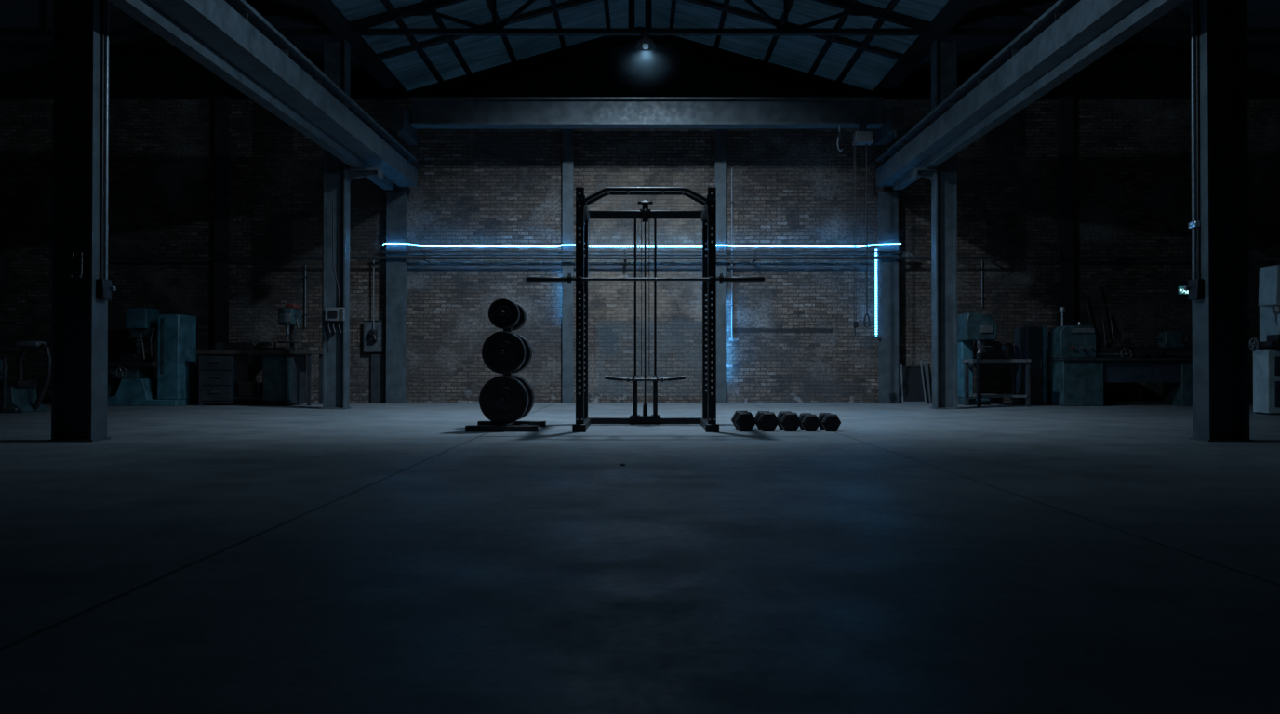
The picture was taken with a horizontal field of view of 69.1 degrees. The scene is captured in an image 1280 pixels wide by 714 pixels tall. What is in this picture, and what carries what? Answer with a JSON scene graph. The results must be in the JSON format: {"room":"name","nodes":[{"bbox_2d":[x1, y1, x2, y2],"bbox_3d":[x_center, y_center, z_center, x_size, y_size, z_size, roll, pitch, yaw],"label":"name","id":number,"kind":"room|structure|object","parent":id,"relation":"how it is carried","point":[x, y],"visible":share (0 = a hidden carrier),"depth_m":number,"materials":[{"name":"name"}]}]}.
{"room":"gym","nodes":[
{"label":"gym","id":0,"kind":"room"},
{"bbox_2d":[0,0,146,75],"bbox_3d":[-10.700,-5.435,6.873,4.520,1.230,20.250,0,-1,0],"label":"ceiling","id":1,"kind":"structure","parent":0,"point":[17,52],"depth_m":15.97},
{"bbox_2d":[146,0,1058,91],"bbox_3d":[0.000,-5.460,6.873,16.880,1.180,20.250,0,-1,0],"label":"ceiling","id":2,"kind":"structure","parent":0,"point":[479,52],"depth_m":15.39,"materials":[{"name":"black metal"}]},
{"bbox_2d":[380,0,443,84],"bbox_3d":[-3.550,-5.013,6.859,0.070,0.080,19.630,0,-1,0],"label":"roof beam","id":3,"kind":"structure","parent":2,"relation":"attached to","point":[387,4],"depth_m":14.71,"materials":[{"name":"metal"}]},
{"bbox_2d":[422,0,471,77],"bbox_3d":[-3.050,-5.152,6.860,0.070,0.080,19.630,0,-1,0],"label":"rafter","id":4,"kind":"structure","parent":2,"relation":"attached to","point":[437,20],"depth_m":15.20,"materials":[{"name":"metal"}]},
{"bbox_2d":[485,0,516,64],"bbox_3d":[-2.250,-5.376,6.862,0.070,0.080,19.630,0,-1,0],"label":"rafter","id":5,"kind":"structure","parent":2,"relation":"attached to","point":[504,38],"depth_m":15.54,"materials":[{"name":"metal"}]},
{"bbox_2d":[549,0,566,50],"bbox_3d":[-1.360,-5.625,6.864,0.070,0.080,19.630,0,-1,0],"label":"rafter","id":6,"kind":"structure","parent":2,"relation":"attached to","point":[553,2],"depth_m":15.32,"materials":[{"name":"metal"}]},
{"bbox_2d":[603,0,611,38],"bbox_3d":[-0.550,-5.851,6.866,0.070,0.080,19.630,0,-1,0],"label":"rafter","id":7,"kind":"structure","parent":2,"relation":"attached to","point":[606,2],"depth_m":15.57,"materials":[{"name":"metal"}]},
{"bbox_2d":[668,0,676,38],"bbox_3d":[0.550,-5.851,6.866,0.070,0.080,19.630,0,-1,0],"label":"rafter","id":8,"kind":"structure","parent":2,"relation":"attached to","point":[673,2],"depth_m":15.57,"materials":[{"name":"metal"}]},
{"bbox_2d":[713,0,730,50],"bbox_3d":[1.360,-5.625,6.864,0.070,0.080,19.630,0,-1,0],"label":"rafter","id":9,"kind":"structure","parent":2,"relation":"attached to","point":[726,2],"depth_m":15.32,"materials":[{"name":"metal"}]},
{"bbox_2d":[763,0,794,64],"bbox_3d":[2.250,-5.376,6.862,0.070,0.080,19.630,0,-1,0],"label":"rafter","id":10,"kind":"structure","parent":2,"relation":"attached to","point":[775,38],"depth_m":15.54,"materials":[{"name":"metal"}]},
{"bbox_2d":[808,0,857,77],"bbox_3d":[3.050,-5.152,6.860,0.070,0.080,19.630,0,-1,0],"label":"rafter","id":11,"kind":"structure","parent":2,"relation":"attached to","point":[842,20],"depth_m":15.20,"materials":[{"name":"metal"}]},
{"bbox_2d":[836,0,899,84],"bbox_3d":[3.550,-5.013,6.859,0.070,0.080,19.630,0,-1,0],"label":"rafter","id":12,"kind":"structure","parent":2,"relation":"attached to","point":[892,4],"depth_m":14.71,"materials":[{"name":"metal"}]},
{"bbox_2d":[0,402,1279,713],"bbox_3d":[0.000,0.789,6.818,25.920,0.200,20.250,0,-1,0],"label":"floor","id":13,"kind":"structure","parent":0,"point":[241,558],"depth_m":2.91,"materials":[{"name":"concrete"}]},
{"bbox_2d":[0,341,51,413],"bbox_3d":[-8.363,0.261,12.466,0.925,0.955,0.565,0,-1,0],"label":"power hacksaw","id":14,"kind":"object","parent":13,"relation":"on","point":[19,395],"visible":0.99,"depth_m":12.46,"materials":[{"name":"green paint"}]},
{"bbox_2d":[47,0,110,441],"bbox_3d":[-4.675,-1.987,7.783,0.370,5.370,0.270,0,-1,0],"label":"steel column","id":15,"kind":"structure","parent":13,"relation":"on","point":[79,333],"depth_m":7.75,"materials":[{"name":"grey metal"}]},
{"bbox_2d":[66,252,89,279],"bbox_3d":[-4.618,-0.752,7.645,0.200,0.216,0.093,0,-1,0],"label":"bracket","id":16,"kind":"object","parent":15,"relation":"attached to","point":[73,262],"visible":1,"depth_m":7.64,"materials":[{"name":"paint"}]},
{"bbox_2d":[96,0,116,300],"bbox_3d":[-4.462,-2.391,7.797,0.092,3.822,0.142,0,-1,0],"label":"conduit","id":17,"kind":"object","parent":15,"relation":"attached to","point":[104,287],"visible":1,"depth_m":7.80,"materials":[{"name":"grey metal"}]},
{"bbox_2d":[96,279,111,300],"bbox_3d":[-4.478,-0.565,7.778,0.056,0.170,0.135,0,0,0],"label":"switch","id":18,"kind":"object","parent":17,"relation":"attached to","point":[103,286],"depth_m":7.73,"materials":[{"name":"grey metal"}]},
{"bbox_2d":[106,307,196,406],"bbox_3d":[-7.843,-0.003,14.586,1.420,1.520,0.750,0,-1,0],"label":"machine","id":19,"kind":"object","parent":13,"relation":"on","point":[175,384],"visible":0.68,"depth_m":14.38,"materials":[{"name":"teal paint"}]},
{"bbox_2d":[195,350,322,405],"bbox_3d":[-5.994,0.329,14.748,1.800,0.860,0.640,0,-1,0],"label":"workbench","id":20,"kind":"object","parent":13,"relation":"on","point":[284,372],"visible":0.91,"depth_m":14.46,"materials":[{"name":"paint"}]},
{"bbox_2d":[214,339,253,350],"bbox_3d":[-6.431,-0.188,14.752,0.520,0.174,0.240,0,-1,0],"label":"toolbox","id":21,"kind":"object","parent":20,"relation":"on","point":[219,346],"visible":0.93,"depth_m":14.63,"materials":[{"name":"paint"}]},
{"bbox_2d":[237,381,256,397],"bbox_3d":[-6.204,0.508,14.696,0.200,0.240,0.260,0,-1,0],"label":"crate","id":22,"kind":"object","parent":20,"relation":"on","point":[246,389],"visible":0.9,"depth_m":14.58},
{"bbox_2d":[233,397,262,399],"bbox_3d":[-6.104,0.644,14.755,0.460,0.030,0.540,0,0,0],"label":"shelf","id":23,"kind":"object","parent":20,"relation":"attached to","point":[233,397],"depth_m":14.48,"materials":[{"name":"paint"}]},
{"bbox_2d":[195,350,322,354],"bbox_3d":[-5.994,-0.071,14.751,1.800,0.060,0.640,0,0,0],"label":"countertop","id":24,"kind":"structure","parent":20,"relation":"on","point":[196,352],"depth_m":14.43,"materials":[{"name":"brown wood"}]},
{"bbox_2d":[262,343,276,350],"bbox_3d":[-5.767,-0.163,14.504,0.140,0.120,0.237,0,-1,0],"label":"bench vise","id":25,"kind":"object","parent":20,"relation":"on","point":[269,346],"visible":1,"depth_m":14.47,"materials":[{"name":"metal"}]},
{"bbox_2d":[276,304,304,350],"bbox_3d":[-5.546,-0.471,14.737,0.320,0.740,0.435,0,-1,0],"label":"drill","id":26,"kind":"object","parent":20,"relation":"on","point":[290,317],"visible":0.97,"depth_m":14.61,"materials":[{"name":"metal"}]},
{"bbox_2d":[320,40,351,409],"bbox_3d":[-4.375,-1.903,13.427,0.350,5.300,0.260,0,-1,0],"label":"steel column","id":27,"kind":"structure","parent":13,"relation":"on","point":[337,55],"depth_m":13.41,"materials":[{"name":"grey metal"}]},
{"bbox_2d":[321,203,323,348],"bbox_3d":[-4.549,-1.163,13.371,0.036,2.088,0.036,0,-1,0],"label":"conduit","id":28,"kind":"object","parent":27,"relation":"attached to","point":[323,204],"visible":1,"depth_m":13.35,"materials":[{"name":"grey metal"}]},
{"bbox_2d":[324,200,345,334],"bbox_3d":[-4.343,-1.276,13.249,0.265,1.930,0.115,0,-1,0],"label":"switch box","id":29,"kind":"object","parent":27,"relation":"attached to","point":[331,314],"visible":1,"depth_m":13.22,"materials":[{"name":"grey metal"}]},
{"bbox_2d":[302,0,410,99],"bbox_3d":[-4.210,-4.720,6.907,0.220,0.220,19.730,0,-1,0],"label":"beam","id":30,"kind":"structure","parent":27,"relation":"on","point":[326,11],"depth_m":13.78,"materials":[{"name":"metal"}]},
{"bbox_2d":[348,0,931,35],"bbox_3d":[0.000,-5.290,13.347,8.472,1.323,0.100,0,-1,0],"label":"roof truss","id":31,"kind":"object","parent":30,"relation":"on","point":[362,26],"visible":0.84,"depth_m":13.29,"materials":[{"name":"metal"}]},
{"bbox_2d":[635,29,655,51],"bbox_3d":[0.079,-4.520,13.240,0.300,0.270,0.300,0,-1,0],"label":"hanging lamp","id":32,"kind":"object","parent":31,"relation":"hanging from","point":[645,44],"visible":1,"depth_m":13.20,"materials":[{"name":"metal"}]},
{"bbox_2d":[376,0,903,60],"bbox_3d":[0.000,-5.341,14.797,8.459,1.247,0.120,0,-1,0],"label":"roof truss","id":33,"kind":"object","parent":30,"relation":"on","point":[566,5],"visible":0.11,"depth_m":14.74,"materials":[{"name":"grey metal"}]},
{"bbox_2d":[345,167,383,182],"bbox_3d":[-3.980,-2.632,13.434,0.480,0.159,0.220,0,-1,0],"label":"bracket","id":34,"kind":"object","parent":27,"relation":"attached to","point":[351,173],"visible":1,"depth_m":13.42,"materials":[{"name":"blue paint"}]},
{"bbox_2d":[147,0,417,186],"bbox_3d":[-3.840,-3.146,6.253,0.320,0.500,18.250,0,-1,0],"label":"beam","id":35,"kind":"structure","parent":34,"relation":"on","point":[233,29],"depth_m":9.89,"materials":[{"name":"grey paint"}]},
{"bbox_2d":[107,0,392,189],"bbox_3d":[-4.060,-2.837,6.075,0.140,0.120,17.900,0,-1,0],"label":"girder","id":36,"kind":"object","parent":35,"relation":"attached to","point":[142,11],"visible":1,"depth_m":9.16,"materials":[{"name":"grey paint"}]},
{"bbox_2d":[390,96,904,145],"bbox_3d":[0.110,-3.674,14.458,7.720,0.700,0.950,0,-1,0],"label":"girder","id":37,"kind":"object","parent":35,"relation":"on","point":[427,112],"visible":1,"depth_m":14.47,"materials":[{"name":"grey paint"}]},
{"bbox_2d":[837,125,842,151],"bbox_3d":[3.102,-3.385,14.430,0.100,0.414,0.040,0,-1,0],"label":"hook","id":38,"kind":"object","parent":37,"relation":"hanging from","point":[839,134],"visible":1,"depth_m":14.42,"materials":[{"name":"paint"}]},
{"bbox_2d":[853,117,858,335],"bbox_3d":[3.323,-2.017,14.338,0.075,3.381,0.040,0,-1,0],"label":"cable","id":39,"kind":"object","parent":37,"relation":"hanging from","point":[855,324],"visible":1,"depth_m":14.33,"materials":[{"name":"black rubber"}]},
{"bbox_2d":[853,321,858,328],"bbox_3d":[3.323,-0.499,14.325,0.075,0.100,0.040,0,0,0],"label":"switch","id":40,"kind":"object","parent":39,"relation":"attached to","point":[855,324],"depth_m":14.30,"materials":[{"name":"black metal"}]},
{"bbox_2d":[852,123,873,145],"bbox_3d":[3.437,-3.443,14.351,0.280,0.300,0.220,0,-1,0],"label":"box","id":41,"kind":"object","parent":37,"relation":"hanging from","point":[861,137],"visible":1,"depth_m":14.25,"materials":[{"name":"paint"}]},
{"bbox_2d":[863,143,870,328],"bbox_3d":[3.494,-1.875,14.337,0.110,2.865,0.025,0,-1,0],"label":"cable","id":42,"kind":"object","parent":41,"relation":"hanging from","point":[866,314],"visible":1,"depth_m":14.33,"materials":[{"name":"black rubber"}]},
{"bbox_2d":[386,191,406,403],"bbox_3d":[-4.035,-0.985,15.499,0.330,3.500,0.220,0,-1,0],"label":"wall post","id":43,"kind":"object","parent":13,"relation":"on","point":[395,201],"visible":1,"depth_m":15.39,"materials":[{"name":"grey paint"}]},
{"bbox_2d":[465,310,546,431],"bbox_3d":[-1.312,0.095,9.192,0.690,1.230,0.805,0,-1,0],"label":"tree","id":44,"kind":"object","parent":13,"relation":"on","point":[482,426],"visible":0.41,"depth_m":8.84,"materials":[{"name":"black metal"}]},
{"bbox_2d":[479,375,528,424],"bbox_3d":[-1.312,0.413,8.941,0.465,0.465,0.051,0,-1,0],"label":"weight plate","id":45,"kind":"object","parent":44,"relation":"on","point":[515,394],"visible":0.99,"depth_m":8.93,"materials":[{"name":"black metal"}]},
{"bbox_2d":[488,298,519,329],"bbox_3d":[-1.312,-0.418,8.948,0.294,0.294,0.051,0,-1,0],"label":"weight plate","id":46,"kind":"object","parent":44,"relation":"on","point":[512,311],"visible":1,"depth_m":8.93,"materials":[{"name":"black metal"}]},
{"bbox_2d":[481,331,525,373],"bbox_3d":[-1.312,-0.042,8.945,0.412,0.412,0.051,0,-1,0],"label":"weight plate","id":47,"kind":"object","parent":44,"relation":"on","point":[513,347],"visible":0.99,"depth_m":8.93,"materials":[{"name":"black metal"}]},
{"bbox_2d":[508,333,525,373],"bbox_3d":[-1.312,-0.042,9.005,0.412,0.412,0.051,0,-1,0],"label":"weight plate","id":48,"kind":"object","parent":44,"relation":"on","point":[513,333],"visible":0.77,"depth_m":8.99,"materials":[{"name":"black metal"}]},
{"bbox_2d":[506,375,528,420],"bbox_3d":[-1.312,0.414,9.001,0.464,0.464,0.051,0,-1,0],"label":"weight plate","id":49,"kind":"object","parent":44,"relation":"on","point":[507,376],"visible":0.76,"depth_m":8.98,"materials":[{"name":"black metal"}]},
{"bbox_2d":[512,302,525,330],"bbox_3d":[-1.312,-0.414,9.423,0.294,0.294,0.051,0,-1,0],"label":"weight plate","id":50,"kind":"object","parent":44,"relation":"on","point":[521,320],"visible":0.2,"depth_m":9.41,"materials":[{"name":"black metal"}]},
{"bbox_2d":[512,305,526,331],"bbox_3d":[-1.312,-0.413,9.523,0.294,0.294,0.051,0,-1,0],"label":"weight plate","id":51,"kind":"object","parent":44,"relation":"on","point":[520,305],"visible":0.09,"depth_m":9.50,"materials":[{"name":"black metal"}]},
{"bbox_2d":[512,333,531,373],"bbox_3d":[-1.312,-0.038,9.420,0.412,0.412,0.051,0,-1,0],"label":"weight plate","id":52,"kind":"object","parent":44,"relation":"on","point":[526,345],"visible":0.14,"depth_m":9.40,"materials":[{"name":"black metal"}]},
{"bbox_2d":[513,334,532,373],"bbox_3d":[-1.312,-0.037,9.520,0.412,0.412,0.051,0,-1,0],"label":"weight plate","id":53,"kind":"object","parent":44,"relation":"on","point":[520,335],"visible":0.07,"depth_m":9.50,"materials":[{"name":"black metal"}]},
{"bbox_2d":[512,375,533,419],"bbox_3d":[-1.312,0.418,9.416,0.465,0.465,0.051,0,-1,0],"label":"weight plate","id":54,"kind":"object","parent":44,"relation":"on","point":[526,384],"visible":0.09,"depth_m":9.39,"materials":[{"name":"black metal"}]},
{"bbox_2d":[516,375,534,418],"bbox_3d":[-1.312,0.419,9.516,0.465,0.465,0.051,0,-1,0],"label":"weight plate","id":55,"kind":"object","parent":44,"relation":"on","point":[516,376],"visible":0.06,"depth_m":9.50,"materials":[{"name":"black metal"}]},
{"bbox_2d":[562,128,573,402],"bbox_3d":[-1.200,-1.684,15.545,0.180,4.900,0.140,0,-1,0],"label":"wall post","id":56,"kind":"object","parent":13,"relation":"on","point":[567,133],"visible":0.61,"depth_m":15.47,"materials":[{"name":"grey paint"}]},
{"bbox_2d":[572,186,719,432],"bbox_3d":[0.056,-0.481,9.372,1.404,2.385,1.325,0,-1,0],"label":"power rack","id":57,"kind":"object","parent":13,"relation":"on","point":[707,216],"visible":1,"depth_m":9.82,"materials":[{"name":"metal"}]},
{"bbox_2d":[604,374,685,382],"bbox_3d":[0.056,0.230,9.873,0.857,0.078,0.060,0,-1,0],"label":"bar","id":58,"kind":"object","parent":57,"relation":"on","point":[628,380],"visible":1,"depth_m":9.86,"materials":[{"name":"black metal"}]},
{"bbox_2d":[526,273,764,283],"bbox_3d":[0.051,-0.743,8.757,2.240,0.096,0.072,0,-1,0],"label":"barbell","id":59,"kind":"object","parent":57,"relation":"on","point":[568,279],"visible":1,"depth_m":8.74,"materials":[{"name":"black metal"}]},
{"bbox_2d":[715,128,726,402],"bbox_3d":[1.340,-1.684,15.545,0.180,4.900,0.140,0,-1,0],"label":"wall post","id":60,"kind":"object","parent":13,"relation":"on","point":[720,133],"visible":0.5,"depth_m":15.47,"materials":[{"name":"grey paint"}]},
{"bbox_2d":[731,411,756,431],"bbox_3d":[1.002,0.618,9.005,0.207,0.182,0.360,0,-1,-1],"label":"dumbbell","id":61,"kind":"object","parent":13,"relation":"on","point":[742,420],"visible":1,"depth_m":8.83,"materials":[{"name":"black rubber"}]},
{"bbox_2d":[754,411,779,431],"bbox_3d":[1.220,0.618,9.005,0.207,0.182,0.360,0,-1,-1],"label":"dumbbell","id":62,"kind":"object","parent":13,"relation":"on","point":[766,420],"visible":0.96,"depth_m":8.83,"materials":[{"name":"black rubber"}]},
{"bbox_2d":[776,411,800,431],"bbox_3d":[1.432,0.620,9.005,0.201,0.177,0.360,0,-1,-1],"label":"dumbbell","id":63,"kind":"object","parent":13,"relation":"on","point":[789,421],"visible":0.96,"depth_m":8.83,"materials":[{"name":"black rubber"}]},
{"bbox_2d":[799,413,820,431],"bbox_3d":[1.627,0.628,8.990,0.182,0.160,0.330,0,-1,-1],"label":"dumbbell","id":64,"kind":"object","parent":13,"relation":"on","point":[809,422],"visible":0.94,"depth_m":8.83,"materials":[{"name":"black rubber"}]},
{"bbox_2d":[817,413,840,431],"bbox_3d":[1.819,0.627,8.990,0.184,0.162,0.330,0,-1,-2],"label":"dumbbell","id":65,"kind":"object","parent":13,"relation":"on","point":[829,422],"visible":0.94,"depth_m":8.83,"materials":[{"name":"black rubber"}]},
{"bbox_2d":[874,191,898,403],"bbox_3d":[4.081,-0.985,15.479,0.399,3.500,0.260,0,-1,0],"label":"wall post","id":66,"kind":"object","parent":13,"relation":"on","point":[887,201],"depth_m":15.39,"materials":[{"name":"blue paint"}]},
{"bbox_2d":[900,361,926,403],"bbox_3d":[4.498,0.419,15.361,0.402,0.701,0.228,0,-1,0],"label":"sheet","id":67,"kind":"object","parent":13,"relation":"on","point":[912,378],"visible":0.87,"depth_m":15.34,"materials":[{"name":"grey metal"}]},
{"bbox_2d":[921,360,931,403],"bbox_3d":[4.766,0.419,15.477,0.090,0.705,0.199,0,-1,0],"label":"leaning board","id":68,"kind":"object","parent":13,"relation":"on","point":[925,365],"visible":0.94,"depth_m":15.47,"materials":[{"name":"grey wood"}]},
{"bbox_2d":[930,40,959,409],"bbox_3d":[4.390,-1.903,13.427,0.340,5.300,0.260,0,-1,0],"label":"steel column","id":69,"kind":"structure","parent":13,"relation":"on","point":[943,54],"depth_m":13.40,"materials":[{"name":"grey metal"}]},
{"bbox_2d":[911,167,935,182],"bbox_3d":[4.100,-2.632,13.434,0.280,0.159,0.220,0,-1,0],"label":"bracket","id":70,"kind":"object","parent":69,"relation":"attached to","point":[929,173],"visible":1,"depth_m":13.42,"materials":[{"name":"blue paint"}]},
{"bbox_2d":[870,0,977,99],"bbox_3d":[4.210,-4.720,6.907,0.220,0.220,19.730,0,-1,0],"label":"beam","id":71,"kind":"structure","parent":69,"relation":"on","point":[953,11],"depth_m":13.74,"materials":[{"name":"metal"}]},
{"bbox_2d":[876,0,1146,186],"bbox_3d":[4.060,-3.146,6.253,0.320,0.500,18.250,0,-1,0],"label":"beam","id":72,"kind":"structure","parent":69,"relation":"attached to","point":[1068,25],"depth_m":9.99,"materials":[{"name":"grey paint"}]},
{"bbox_2d":[893,0,1185,189],"bbox_3d":[4.160,-2.837,6.075,0.140,0.120,17.900,0,-1,0],"label":"girder","id":73,"kind":"object","parent":72,"relation":"attached to","point":[1149,11],"visible":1,"depth_m":9.18,"materials":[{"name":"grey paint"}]},
{"bbox_2d":[957,312,997,405],"bbox_3d":[5.372,0.031,14.866,0.500,1.458,0.669,0,-1,0],"label":"machine","id":74,"kind":"object","parent":13,"relation":"on","point":[980,328],"visible":0.84,"depth_m":14.68,"materials":[{"name":"green paint"}]},
{"bbox_2d":[962,359,1031,407],"bbox_3d":[5.481,0.395,14.297,0.820,0.720,0.600,0,-1,0],"label":"steel table","id":75,"kind":"object","parent":13,"relation":"on","point":[1014,396],"visible":1,"depth_m":14.02,"materials":[{"name":"grey metal"}]},
{"bbox_2d":[1001,343,1016,359],"bbox_3d":[5.634,-0.091,14.251,0.200,0.250,0.180,0,-1,0],"label":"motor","id":76,"kind":"object","parent":75,"relation":"on","point":[1007,349],"visible":0.97,"depth_m":14.17,"materials":[{"name":"metal"}]},
{"bbox_2d":[1014,326,1046,405],"bbox_3d":[6.268,0.140,14.927,0.290,1.240,0.545,0,-1,0],"label":"cabinet","id":77,"kind":"object","parent":13,"relation":"on","point":[1030,341],"visible":0.84,"depth_m":14.68,"materials":[{"name":"paint"}]},
{"bbox_2d":[1058,96,1074,326],"bbox_3d":[7.084,-1.785,15.526,0.240,5.100,0.180,0,-1,0],"label":"wall post","id":78,"kind":"object","parent":13,"relation":"on","point":[1066,206],"visible":0.64,"depth_m":15.44,"materials":[{"name":"paint"}]},
{"bbox_2d":[1108,313,1123,400],"bbox_3d":[7.859,0.019,15.345,0.044,1.499,0.392,0,-1,-3],"label":"rod","id":79,"kind":"object","parent":13,"relation":"on","point":[1110,314],"visible":0.34,"depth_m":15.42,"materials":[{"name":"metal"}]},
{"bbox_2d":[1046,306,1192,406],"bbox_3d":[7.569,-0.013,14.551,2.207,1.540,0.680,0,-1,0],"label":"machine","id":80,"kind":"object","parent":13,"relation":"on","point":[1077,370],"visible":0.91,"depth_m":14.29,"materials":[{"name":"green paint"}]},
{"bbox_2d":[1059,306,1065,326],"bbox_3d":[6.608,-0.633,14.556,0.089,0.300,0.100,0,0,0],"label":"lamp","id":81,"kind":"object","parent":80,"relation":"on","point":[1062,309],"depth_m":14.54,"materials":[{"name":"grey metal"}]},
{"bbox_2d":[1046,358,1192,360],"bbox_3d":[7.560,0.040,14.550,2.189,0.035,0.680,0,0,0],"label":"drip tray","id":82,"kind":"object","parent":80,"relation":"on","point":[1049,359],"depth_m":14.21,"materials":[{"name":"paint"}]},
{"bbox_2d":[1104,400,1172,405],"bbox_3d":[7.712,0.728,14.674,1.210,0.060,0.260,0,0,0],"label":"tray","id":83,"kind":"object","parent":80,"relation":"on","point":[1106,403],"depth_m":14.54,"materials":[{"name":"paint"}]},
{"bbox_2d":[1188,0,1253,441],"bbox_3d":[4.845,-1.987,7.783,0.370,5.370,0.270,0,-1,0],"label":"steel column","id":84,"kind":"structure","parent":13,"relation":"on","point":[1220,320],"depth_m":7.75,"materials":[{"name":"grey metal"}]},
{"bbox_2d":[1176,285,1188,294],"bbox_3d":[9.104,-1.119,15.581,0.210,0.150,0.058,0,-1,0],"label":"exit sign","id":85,"kind":"object","parent":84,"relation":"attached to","point":[1180,288],"visible":0.53,"depth_m":15.56,"materials":[{"name":"paint"}]},
{"bbox_2d":[1188,220,1200,228],"bbox_3d":[4.655,-1.111,7.810,0.045,0.055,0.100,0,-1,0],"label":"tag","id":86,"kind":"object","parent":84,"relation":"attached to","point":[1196,223],"visible":1,"depth_m":7.77,"materials":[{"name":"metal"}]},
{"bbox_2d":[1191,0,1199,221],"bbox_3d":[4.632,-2.044,7.679,0.092,1.840,0.103,0,-1,0],"label":"cable","id":87,"kind":"object","parent":84,"relation":"attached to","point":[1194,140],"depth_m":7.81,"materials":[{"name":"black rubber"}]},
{"bbox_2d":[1187,279,1203,300],"bbox_3d":[4.648,-0.565,7.778,0.056,0.170,0.135,0,0,0],"label":"switch","id":88,"kind":"object","parent":84,"relation":"attached to","point":[1195,286],"depth_m":7.73,"materials":[{"name":"grey metal"}]},
{"bbox_2d":[1249,265,1279,414],"bbox_3d":[8.378,-0.224,12.107,1.090,1.920,0.890,0,-1,0],"label":"machine","id":89,"kind":"object","parent":13,"relation":"on","point":[1266,354],"visible":0.97,"depth_m":11.87,"materials":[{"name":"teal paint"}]},
{"bbox_2d":[0,99,1279,402],"bbox_3d":[0.000,-1.782,15.766,25.920,5.100,0.300,0,-1,0],"label":"wall","id":90,"kind":"structure","parent":0,"point":[797,342],"depth_m":15.62,"materials":[{"name":"brick"}]},
{"bbox_2d":[303,265,307,327],"bbox_3d":[-5.605,-1.019,15.586,0.056,1.043,0.046,0,-1,0],"label":"conduit pipe","id":91,"kind":"object","parent":90,"relation":"attached to","point":[304,277],"visible":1,"depth_m":15.57,"materials":[{"name":"paint"}]},
{"bbox_2d":[363,260,384,352],"bbox_3d":[-4.441,-0.847,15.478,0.340,1.529,0.161,0,-1,0],"label":"electrical box","id":92,"kind":"object","parent":90,"relation":"attached to","point":[373,329],"visible":1,"depth_m":15.52,"materials":[{"name":"paint"}]},
{"bbox_2d":[371,354,386,402],"bbox_3d":[-4.367,0.356,15.568,0.260,0.820,0.060,0,-1,0],"label":"cover plate","id":93,"kind":"object","parent":90,"relation":"attached to","point":[378,361],"visible":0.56,"depth_m":15.54,"materials":[{"name":"paint"}]},
{"bbox_2d":[107,242,1191,262],"bbox_3d":[0.000,-1.738,15.466,19.000,0.287,0.300,0,-1,0],"label":"pipe","id":94,"kind":"object","parent":90,"relation":"attached to","point":[424,258],"depth_m":15.33,"materials":[{"name":"paint"}]},
{"bbox_2d":[900,249,913,256],"bbox_3d":[4.401,-1.710,15.359,0.218,0.145,0.073,0,-1,0],"label":"junction box","id":95,"kind":"object","parent":94,"relation":"attached to","point":[904,254],"visible":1,"depth_m":15.34,"materials":[{"name":"metal"}]},
{"bbox_2d":[730,167,733,338],"bbox_3d":[1.541,-1.728,15.593,0.056,2.896,0.046,0,-1,0],"label":"conduit pipe","id":96,"kind":"object","parent":90,"relation":"attached to","point":[731,202],"visible":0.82,"depth_m":15.58,"materials":[{"name":"paint"}]},
{"bbox_2d":[979,260,984,306],"bbox_3d":[5.730,-1.230,15.588,0.056,0.778,0.046,0,-1,0],"label":"conduit pipe","id":97,"kind":"object","parent":90,"relation":"attached to","point":[981,269],"visible":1,"depth_m":15.57,"materials":[{"name":"paint"}]},
{"bbox_2d":[1183,226,1203,300],"bbox_3d":[4.632,-0.770,7.711,0.092,0.597,0.273,0,-1,0],"label":"switch","id":98,"kind":"object","parent":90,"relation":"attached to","point":[1194,287],"depth_m":7.77,"materials":[{"name":"black metal"}]},
{"bbox_2d":[0,35,1279,99],"bbox_3d":[0.000,-2.593,16.873,25.320,6.740,0.200,0,-1,0],"label":"wall","id":99,"kind":"structure","parent":0,"point":[620,70],"depth_m":16.79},
{"bbox_2d":[408,26,639,97],"bbox_3d":[-2.110,-5.264,16.746,4.220,1.360,0.098,0,-1,0],"label":"trim","id":100,"kind":"structure","parent":99,"relation":"attached to","point":[603,42],"depth_m":16.70,"materials":[{"name":"metal"}]},
{"bbox_2d":[640,26,871,96],"bbox_3d":[2.110,-5.264,16.746,4.220,1.360,0.098,0,-1,0],"label":"trim","id":101,"kind":"structure","parent":99,"relation":"attached to","point":[676,42],"depth_m":16.70,"materials":[{"name":"metal"}]},
{"bbox_2d":[1138,0,1279,75],"bbox_3d":[10.700,-5.435,6.873,4.520,1.230,20.250,0,-1,0],"label":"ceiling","id":102,"kind":"structure","parent":0,"point":[1263,51],"depth_m":15.93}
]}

